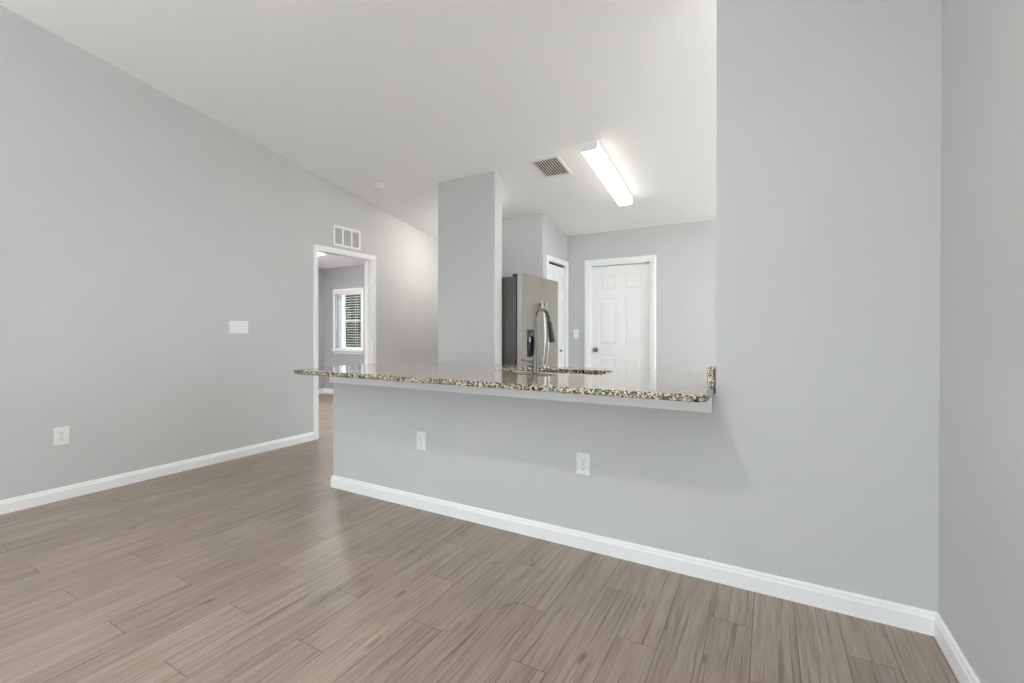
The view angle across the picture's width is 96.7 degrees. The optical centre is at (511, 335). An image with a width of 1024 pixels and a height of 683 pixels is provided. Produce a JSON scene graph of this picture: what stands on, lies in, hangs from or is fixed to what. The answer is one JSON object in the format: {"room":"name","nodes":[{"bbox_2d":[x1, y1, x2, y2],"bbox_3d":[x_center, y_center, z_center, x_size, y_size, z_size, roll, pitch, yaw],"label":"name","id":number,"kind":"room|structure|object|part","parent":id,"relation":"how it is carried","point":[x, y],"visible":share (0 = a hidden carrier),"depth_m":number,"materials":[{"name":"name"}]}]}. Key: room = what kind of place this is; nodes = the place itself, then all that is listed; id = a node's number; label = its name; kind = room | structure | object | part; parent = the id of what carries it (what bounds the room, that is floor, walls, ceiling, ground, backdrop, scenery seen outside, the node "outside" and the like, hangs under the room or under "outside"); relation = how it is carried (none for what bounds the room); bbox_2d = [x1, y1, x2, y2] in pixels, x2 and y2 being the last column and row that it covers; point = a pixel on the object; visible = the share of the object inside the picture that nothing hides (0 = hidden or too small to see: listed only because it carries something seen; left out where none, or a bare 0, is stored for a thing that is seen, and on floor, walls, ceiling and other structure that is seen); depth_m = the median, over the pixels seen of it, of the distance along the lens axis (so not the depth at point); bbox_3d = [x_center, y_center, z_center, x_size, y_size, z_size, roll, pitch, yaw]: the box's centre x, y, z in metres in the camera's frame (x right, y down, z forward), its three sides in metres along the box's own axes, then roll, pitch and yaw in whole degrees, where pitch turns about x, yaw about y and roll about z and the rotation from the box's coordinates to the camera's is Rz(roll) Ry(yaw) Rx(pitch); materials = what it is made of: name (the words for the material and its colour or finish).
{"room":"empty living room","nodes":[
{"label":"empty living room","id":0,"kind":"room"},
{"bbox_2d":[0,5,437,499],"bbox_3d":[-3.339,-0.633,2.861,0.120,3.546,9.960,0,0,29],"label":"wall","id":1,"kind":"structure","parent":0,"point":[136,224],"depth_m":3.56,"materials":[{"name":"grey paint"}]},
{"bbox_2d":[54,426,68,445],"bbox_3d":[-3.111,0.697,3.144,0.008,0.126,0.080,0,0,29],"label":"wall outlet","id":2,"kind":"object","parent":1,"relation":"attached to","point":[61,434],"visible":1,"depth_m":3.14,"materials":[{"name":"white plastic"}]},
{"bbox_2d":[0,432,313,514],"bbox_3d":[-3.281,1.096,2.840,0.014,0.089,9.720,0,0,29],"label":"baseboard","id":3,"kind":"structure","parent":1,"relation":"attached to","point":[22,502],"depth_m":3.52,"materials":[{"name":"white paint"}]},
{"bbox_2d":[229,321,247,332],"bbox_3d":[-2.514,-0.074,4.194,0.015,0.116,0.172,0,0,29],"label":"light switch","id":4,"kind":"object","parent":1,"relation":"attached to","point":[234,326],"visible":1,"depth_m":4.19,"materials":[{"name":"white plastic"}]},
{"bbox_2d":[313,244,375,439],"bbox_3d":[-1.968,0.071,5.304,0.152,2.103,0.891,0,0,29],"label":"trim","id":5,"kind":"structure","parent":1,"relation":"attached to","point":[369,260],"depth_m":5.39,"materials":[{"name":"white paint"}]},
{"bbox_2d":[333,224,360,250],"bbox_3d":[-1.909,-1.125,5.265,0.012,0.234,0.392,0,0,29],"label":"air vent","id":6,"kind":"object","parent":1,"relation":"in","point":[344,237],"visible":1,"depth_m":5.26,"materials":[{"name":"white plastic"}]},
{"bbox_3d":[-1.968,-1.118,5.159,0.007,0.168,0.096,0,0,29],"label":"louver panel","id":7,"kind":"part","parent":6,"relation":"part of","materials":[{"name":"grey"}]},
{"bbox_3d":[-1.909,-1.119,5.265,0.007,0.168,0.104,0,0,29],"label":"louver panel","id":8,"kind":"part","parent":6,"relation":"part of","materials":[{"name":"grey"}]},
{"bbox_3d":[-1.849,-1.119,5.372,0.007,0.168,0.096,0,0,29],"label":"louver panel","id":9,"kind":"part","parent":6,"relation":"part of","materials":[{"name":"grey"}]},
{"bbox_2d":[318,268,324,388],"bbox_3d":[-4.833,-0.067,6.562,0.140,2.363,4.900,0,0,29],"label":"wall","id":10,"kind":"structure","parent":0,"point":[320,270],"depth_m":8.60,"materials":[{"name":"grey paint"}]},
{"bbox_2d":[318,254,363,268],"bbox_3d":[-3.498,-1.304,5.883,3.125,0.120,5.040,0,0,29],"label":"ceiling","id":11,"kind":"structure","parent":0,"point":[325,261],"depth_m":7.88,"materials":[{"name":"white paint"}]},
{"bbox_2d":[324,265,364,388],"bbox_3d":[-2.297,-0.077,8.027,3.125,2.363,0.140,0,0,29],"label":"wall","id":12,"kind":"structure","parent":0,"point":[347,277],"depth_m":8.52,"materials":[{"name":"grey paint"}]},
{"bbox_2d":[319,388,332,393],"bbox_3d":[-3.442,1.075,5.856,2.985,0.089,4.780,0,0,29],"label":"baseboard","id":13,"kind":"structure","parent":12,"relation":"attached to","point":[323,390],"depth_m":8.60,"materials":[{"name":"white paint"}]},
{"bbox_2d":[332,288,363,353],"bbox_3d":[-2.980,-0.256,8.381,0.805,1.195,0.180,0,0,29],"label":"window","id":14,"kind":"structure","parent":12,"relation":"in","point":[361,351],"depth_m":8.49,"materials":[{"name":"white paint"}]},
{"bbox_2d":[335,291,360,349],"bbox_3d":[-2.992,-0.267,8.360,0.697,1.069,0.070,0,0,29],"label":"window blind","id":15,"kind":"object","parent":14,"relation":"attached to","point":[348,292],"visible":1,"depth_m":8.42,"materials":[{"name":"white plastic"}]},
{"bbox_3d":[-3.160,-0.259,8.434,0.002,1.009,0.002,0,0,29],"label":"ladder cord","id":16,"kind":"part","parent":15,"relation":"part of","materials":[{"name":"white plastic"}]},
{"bbox_3d":[-2.989,0.257,8.370,0.693,0.022,0.044,0,0,29],"label":"rail","id":17,"kind":"part","parent":15,"relation":"part of","materials":[{"name":"white plastic"}]},
{"bbox_3d":[-2.995,0.283,8.359,0.805,0.022,0.120,0,0,29],"label":"sill","id":18,"kind":"part","parent":14,"relation":"part of","materials":[{"name":"white paint"}]},
{"bbox_3d":[-2.951,-0.266,8.434,0.705,1.075,0.060,0,0,29],"label":"frame","id":19,"kind":"part","parent":14,"relation":"part of","materials":[{"name":"white paint"}]},
{"bbox_2d":[0,0,716,239],"bbox_3d":[-0.692,-1.880,1.363,6.195,1.191,9.960,0,0,29],"label":"ceiling","id":20,"kind":"structure","parent":0,"point":[409,97],"depth_m":3.32,"materials":[{"name":"white paint"}]},
{"bbox_2d":[373,182,383,188],"bbox_3d":[-1.474,-1.648,5.030,0.120,0.049,0.119,0,0,35],"label":"smoke detector","id":21,"kind":"object","parent":20,"relation":"attached to","point":[377,185],"visible":1,"depth_m":5.00,"materials":[{"name":"white plastic"}]},
{"bbox_2d":[529,155,571,178],"bbox_3d":[0.371,-1.603,4.351,0.296,0.066,0.356,0,0,29],"label":"ceiling vent","id":22,"kind":"object","parent":20,"relation":"in","point":[552,166],"visible":1,"depth_m":4.34,"materials":[{"name":"white plastic"}]},
{"bbox_2d":[580,139,632,205],"bbox_3d":[0.930,-1.517,4.363,0.160,0.273,1.168,0,0,29],"label":"ceiling light","id":23,"kind":"object","parent":20,"relation":"attached to","point":[593,151],"visible":1,"depth_m":4.20,"materials":[{"name":"white plastic"}]},
{"bbox_2d":[438,171,501,363],"bbox_3d":[-0.026,-0.287,5.511,0.709,2.818,1.857,0,0,29],"label":"wall column","id":24,"kind":"structure","parent":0,"point":[470,207],"depth_m":4.67,"materials":[{"name":"grey paint"}]},
{"bbox_2d":[0,393,958,682],"bbox_3d":[-2.054,1.185,2.150,9.320,0.080,9.960,0,0,29],"label":"floor","id":25,"kind":"structure","parent":0,"point":[254,568],"depth_m":1.94,"materials":[{"name":"brown wood"}]},
{"bbox_2d":[502,273,557,372],"bbox_3d":[0.020,0.248,5.131,0.865,1.752,0.900,0,0,29],"label":"refrigerator","id":26,"kind":"object","parent":25,"relation":"on","point":[523,295],"visible":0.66,"depth_m":4.68,"materials":[{"name":"grey metal"}]},
{"bbox_3d":[0.180,-0.129,4.764,0.058,0.992,0.417,0,0,29],"label":"door","id":27,"kind":"part","parent":26,"relation":"part of","materials":[{"name":"silver metal"}]},
{"bbox_3d":[0.325,-0.014,4.877,0.086,0.684,0.026,0,0,29],"label":"handle","id":28,"kind":"part","parent":26,"relation":"part of","materials":[{"name":"silver metal"}]},
{"bbox_3d":[0.369,-0.015,4.955,0.086,0.684,0.026,0,0,29],"label":"handle","id":29,"kind":"part","parent":26,"relation":"part of","materials":[{"name":"silver metal"}]},
{"bbox_3d":[0.402,-0.132,5.158,0.058,0.992,0.467,0,0,29],"label":"door","id":30,"kind":"part","parent":26,"relation":"part of","materials":[{"name":"silver metal"}]},
{"bbox_3d":[0.030,0.704,3.159,2.560,0.868,0.667,0,0,29],"label":"base cabinet","id":31,"kind":"object","parent":25,"relation":"on","visible":0},
{"bbox_2d":[294,361,715,401],"bbox_3d":[-0.073,0.254,3.012,2.646,0.030,1.175,0,0,29],"label":"countertop","id":32,"kind":"structure","parent":31,"relation":"on","point":[683,386],"depth_m":2.60,"materials":[{"name":"beige stone"}]},
{"bbox_2d":[517,308,554,375],"bbox_3d":[0.202,0.033,2.889,0.250,0.414,0.295,0,0,29],"label":"kitchen faucet","id":33,"kind":"object","parent":32,"relation":"on","point":[535,371],"visible":1,"depth_m":2.79,"materials":[{"name":"silver metal"}]},
{"bbox_2d":[531,355,539,373],"bbox_3d":[0.145,0.179,2.788,0.060,0.122,0.060,0,0,29],"label":"faucet","id":34,"kind":"object","parent":33,"relation":"on","point":[535,370],"depth_m":2.77,"materials":[{"name":"silver metal"}]},
{"bbox_3d":[0.145,0.238,2.789,0.250,0.005,0.062,0,0,29],"label":"deck plate","id":35,"kind":"part","parent":33,"relation":"part of","materials":[{"name":"silver metal"}]},
{"bbox_3d":[0.195,-0.025,2.875,0.022,0.299,0.225,0,0,29],"label":"spout","id":36,"kind":"part","parent":33,"relation":"part of","materials":[{"name":"silver metal"}]},
{"bbox_2d":[513,371,593,374],"bbox_3d":[0.272,0.371,3.056,0.764,0.203,0.394,0,0,29],"label":"sink","id":37,"kind":"object","parent":32,"relation":"in","point":[513,371],"visible":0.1,"depth_m":3.23,"materials":[{"name":"silver metal"}]},
{"bbox_2d":[707,365,715,387],"bbox_3d":[0.959,0.197,2.180,0.032,0.096,0.118,0,0,29],"label":"side splash","id":38,"kind":"object","parent":32,"relation":"on","point":[711,370],"visible":0.8,"depth_m":2.13,"materials":[{"name":"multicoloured stone"}]},
{"bbox_2d":[502,213,567,278],"bbox_3d":[0.292,-0.202,5.950,0.613,2.642,0.780,0,0,29],"label":"wall","id":39,"kind":"structure","parent":0,"point":[527,240],"depth_m":5.60,"materials":[{"name":"grey paint"}]},
{"bbox_2d":[546,255,567,366],"bbox_3d":[0.547,0.068,5.866,0.116,2.102,0.674,0,0,29],"label":"door","id":40,"kind":"structure","parent":39,"relation":"in","point":[556,269],"depth_m":6.04,"materials":[{"name":"white paint"}]},
{"bbox_2d":[333,0,941,611],"bbox_3d":[0.228,-0.394,2.586,3.521,3.071,0.120,0,0,29],"label":"wall","id":41,"kind":"structure","parent":0,"point":[815,460],"depth_m":1.97,"materials":[{"name":"grey paint"}]},
{"bbox_2d":[417,431,425,449],"bbox_3d":[-0.594,0.692,2.982,0.078,0.116,0.008,0,0,29],"label":"wall outlet","id":42,"kind":"object","parent":41,"relation":"attached to","point":[421,436],"visible":1,"depth_m":2.98,"materials":[{"name":"white plastic"}]},
{"bbox_2d":[330,377,712,412],"bbox_3d":[-0.183,0.313,2.811,2.626,0.085,0.139,0,0,29],"label":"trim","id":43,"kind":"structure","parent":41,"relation":"attached to","point":[707,406],"depth_m":2.52,"materials":[{"name":"white paint"}]},
{"bbox_2d":[576,452,590,475],"bbox_3d":[0.382,0.689,2.433,0.080,0.118,0.008,0,0,29],"label":"wall outlet","id":44,"kind":"object","parent":41,"relation":"attached to","point":[583,460],"visible":1,"depth_m":2.43,"materials":[{"name":"white plastic"}]},
{"bbox_2d":[580,465,585,470],"bbox_3d":[0.380,0.709,2.431,0.033,0.029,0.002,0,0,29],"label":"receptacle","id":45,"kind":"object","parent":44,"relation":"attached to","point":[582,467],"depth_m":2.43,"materials":[{"name":"grey plastic"}]},
{"bbox_2d":[331,475,936,635],"bbox_3d":[0.166,1.097,2.623,3.415,0.089,0.134,0,0,29],"label":"baseboard","id":46,"kind":"structure","parent":41,"relation":"attached to","point":[920,620],"depth_m":2.19,"materials":[{"name":"white paint"}]},
{"bbox_2d":[568,220,715,373],"bbox_3d":[1.720,-0.127,5.663,6.195,2.495,0.120,0,0,29],"label":"wall","id":47,"kind":"structure","parent":0,"point":[685,253],"depth_m":5.48,"materials":[{"name":"grey paint"}]},
{"bbox_2d":[573,329,578,337],"bbox_3d":[0.853,-0.017,6.074,0.074,0.118,0.015,0,0,29],"label":"light switch","id":48,"kind":"object","parent":47,"relation":"attached to","point":[575,331],"visible":1,"depth_m":6.07,"materials":[{"name":"white plastic"}]},
{"bbox_2d":[584,255,655,374],"bbox_3d":[1.388,0.067,5.842,0.920,2.104,0.136,0,0,29],"label":"door","id":49,"kind":"structure","parent":47,"relation":"in","point":[620,293],"depth_m":5.84,"materials":[{"name":"white paint"}]},
{"bbox_2d":[938,0,1023,682],"bbox_3d":[0.105,-0.605,-1.103,0.120,3.546,6.428,0,0,29],"label":"wall","id":50,"kind":"structure","parent":0,"point":[981,536],"depth_m":1.38,"materials":[{"name":"grey paint"}]},
{"bbox_2d":[934,612,980,682],"bbox_3d":[0.076,1.123,-1.006,0.014,0.089,6.308,0,0,29],"label":"baseboard","id":51,"kind":"structure","parent":50,"relation":"attached to","point":[959,664],"depth_m":1.56,"materials":[{"name":"white paint"}]},
{"label":"outside","id":52,"kind":"structure","parent":0,"visible":0},
{"bbox_3d":[-2.124,1.369,2.352,26.000,0.150,34.000,0,0,29],"label":"ground","id":53,"kind":"structure","parent":52,"visible":0},
{"bbox_2d":[345,308,360,331],"bbox_3d":[-5.311,-1.070,16.271,4.352,4.732,3.851,0,0,36],"label":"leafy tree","id":54,"kind":"object","parent":53,"relation":"on","point":[349,314],"visible":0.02,"depth_m":15.05,"materials":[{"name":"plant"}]}
]}

